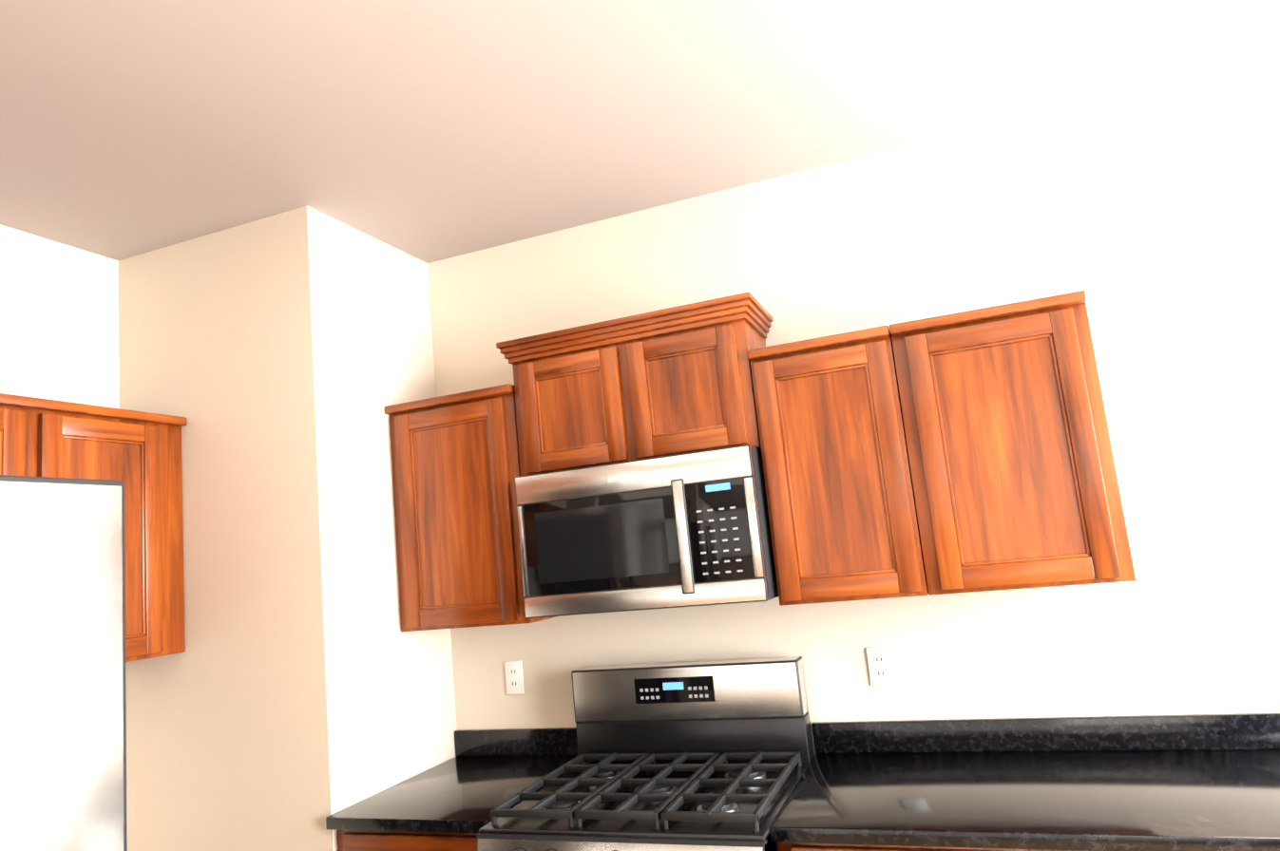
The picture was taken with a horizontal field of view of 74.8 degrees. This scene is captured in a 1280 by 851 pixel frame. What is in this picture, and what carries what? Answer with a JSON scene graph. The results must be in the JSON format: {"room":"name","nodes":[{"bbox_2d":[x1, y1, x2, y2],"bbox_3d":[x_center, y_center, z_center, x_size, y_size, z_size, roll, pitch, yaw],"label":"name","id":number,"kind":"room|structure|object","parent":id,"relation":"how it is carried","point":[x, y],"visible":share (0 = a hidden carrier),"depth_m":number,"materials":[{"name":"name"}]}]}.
{"room":"kitchen","nodes":[
{"label":"kitchen","id":0,"kind":"room"},
{"bbox_2d":[0,225,118,408],"bbox_3d":[-2.154,0.675,1.972,0.120,2.770,1.903,-9,-9,20],"label":"wall","id":1,"kind":"structure","parent":0,"point":[59,321],"depth_m":2.79,"materials":[{"name":"beige paint"}]},
{"bbox_2d":[0,393,186,662],"bbox_3d":[-1.798,0.331,2.427,0.324,0.773,0.865,-9,-9,20],"label":"upper cabinet","id":2,"kind":"object","parent":1,"relation":"attached to","point":[138,454],"visible":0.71,"depth_m":2.60,"materials":[{"name":"brown wood"}]},
{"bbox_2d":[118,206,457,850],"bbox_3d":[-1.273,0.753,3.073,0.982,2.770,0.787,-9,-9,20],"label":"wall","id":3,"kind":"structure","parent":0,"point":[296,694],"depth_m":2.73,"materials":[{"name":"beige paint"}]},
{"bbox_2d":[0,0,1279,263],"bbox_3d":[-1.351,-1.168,-0.142,7.600,0.080,7.210,-9,-9,20],"label":"ceiling","id":4,"kind":"structure","parent":0,"point":[428,131],"depth_m":2.26,"materials":[{"name":"beige paint"}]},
{"bbox_2d":[427,52,1279,755],"bbox_3d":[1.443,0.390,2.428,4.608,2.770,0.120,-9,-9,20],"label":"wall","id":5,"kind":"structure","parent":0,"point":[1041,204],"depth_m":2.56,"materials":[{"name":"beige paint"}]},
{"bbox_2d":[384,383,555,631],"bbox_3d":[-0.576,0.300,2.974,0.503,0.788,0.324,-9,-9,20],"label":"upper cabinet","id":6,"kind":"object","parent":5,"relation":"attached to","point":[456,468],"visible":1,"depth_m":2.83,"materials":[{"name":"brown wood"}]},
{"bbox_2d":[504,661,524,694],"bbox_3d":[-0.455,0.912,3.030,0.072,0.116,0.009,-9,-9,20],"label":"electrical outlet","id":7,"kind":"object","parent":5,"relation":"attached to","point":[514,678],"visible":1,"depth_m":3.03,"materials":[{"name":"white plastic"}]},
{"bbox_2d":[496,292,773,476],"bbox_3d":[0.004,-0.095,2.788,0.876,0.462,0.337,-9,-9,20],"label":"upper cabinet","id":8,"kind":"object","parent":5,"relation":"attached to","point":[669,382],"visible":1,"depth_m":2.64,"materials":[{"name":"brown wood"}]},
{"bbox_2d":[514,444,778,618],"bbox_3d":[0.048,0.349,2.685,0.770,0.446,0.399,-9,-9,20],"label":"microwave","id":9,"kind":"object","parent":8,"relation":"attached to","point":[683,530],"visible":0.98,"depth_m":2.49,"materials":[{"name":"silver metal"}]},
{"bbox_2d":[747,325,928,606],"bbox_3d":[0.606,0.134,2.537,0.410,0.758,0.324,-9,-9,20],"label":"upper cabinet","id":10,"kind":"object","parent":5,"relation":"attached to","point":[844,524],"visible":0.9,"depth_m":2.40,"materials":[{"name":"brown wood"}]},
{"bbox_2d":[865,646,895,686],"bbox_3d":[0.742,0.744,2.588,0.072,0.116,0.009,-9,-9,20],"label":"electrical outlet","id":11,"kind":"object","parent":5,"relation":"attached to","point":[880,666],"visible":1,"depth_m":2.58,"materials":[{"name":"white plastic"}]},
{"bbox_2d":[889,290,1135,595],"bbox_3d":[1.032,0.069,2.381,0.500,0.758,0.324,-9,-9,20],"label":"upper cabinet","id":12,"kind":"object","parent":5,"relation":"attached to","point":[1014,477],"visible":1,"depth_m":2.24,"materials":[{"name":"brown wood"}]},
{"bbox_2d":[1087,232,1279,493],"bbox_3d":[1.754,0.092,2.275,0.760,1.350,0.001,-9,-9,20],"label":"window","id":13,"kind":"structure","parent":5,"relation":"attached to","point":[1181,299],"depth_m":2.37,"materials":[{"name":"white glass"}]},
{"bbox_3d":[-1.076,1.628,-0.560,7.600,0.060,7.210,-9,-9,20],"label":"floor","id":14,"kind":"structure","parent":0,"visible":0},
{"bbox_2d":[0,475,127,850],"bbox_3d":[-1.412,0.986,1.157,0.958,1.775,0.912,-9,-9,20],"label":"refrigerator","id":15,"kind":"object","parent":14,"relation":"on","point":[63,738],"visible":1,"depth_m":1.42,"materials":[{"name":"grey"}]},
{"bbox_2d":[337,830,477,850],"bbox_3d":[-0.490,1.588,2.611,0.545,0.840,0.668,-9,-9,20],"label":"base cabinet","id":16,"kind":"object","parent":14,"relation":"on","point":[367,841],"visible":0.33,"depth_m":2.37,"materials":[{"name":"brown wood"}]},
{"bbox_2d":[325,727,579,834],"bbox_3d":[-0.541,1.111,2.671,0.547,0.125,0.693,-9,-9,20],"label":"countertop","id":17,"kind":"structure","parent":16,"relation":"on","point":[474,781],"depth_m":2.65,"materials":[{"name":"black stone"}]},
{"bbox_2d":[476,656,814,850],"bbox_3d":[0.070,1.318,2.316,0.767,1.175,0.807,-9,-9,20],"label":"range","id":18,"kind":"object","parent":14,"relation":"on","point":[712,755],"visible":1,"depth_m":2.54,"materials":[{"name":"silver metal"}]},
{"bbox_2d":[776,842,1029,850],"bbox_3d":[0.741,1.399,2.159,0.560,0.840,0.668,-9,-9,20],"label":"base cabinet","id":19,"kind":"object","parent":14,"relation":"on","point":[792,847],"visible":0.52,"depth_m":1.94,"materials":[{"name":"brown wood"}]},
{"bbox_2d":[1028,849,1074,850],"bbox_3d":[1.421,1.295,1.909,0.900,0.840,0.668,-9,-9,20],"label":"base cabinet","id":20,"kind":"object","parent":14,"relation":"on","point":[1047,850],"depth_m":1.82,"materials":[{"name":"brown wood"}]},
{"bbox_2d":[769,712,1279,850],"bbox_3d":[1.111,0.858,2.063,1.470,0.125,0.693,-9,-9,20],"label":"countertop","id":21,"kind":"structure","parent":20,"relation":"on","point":[1175,783],"depth_m":2.11,"materials":[{"name":"black stone"}]}
]}

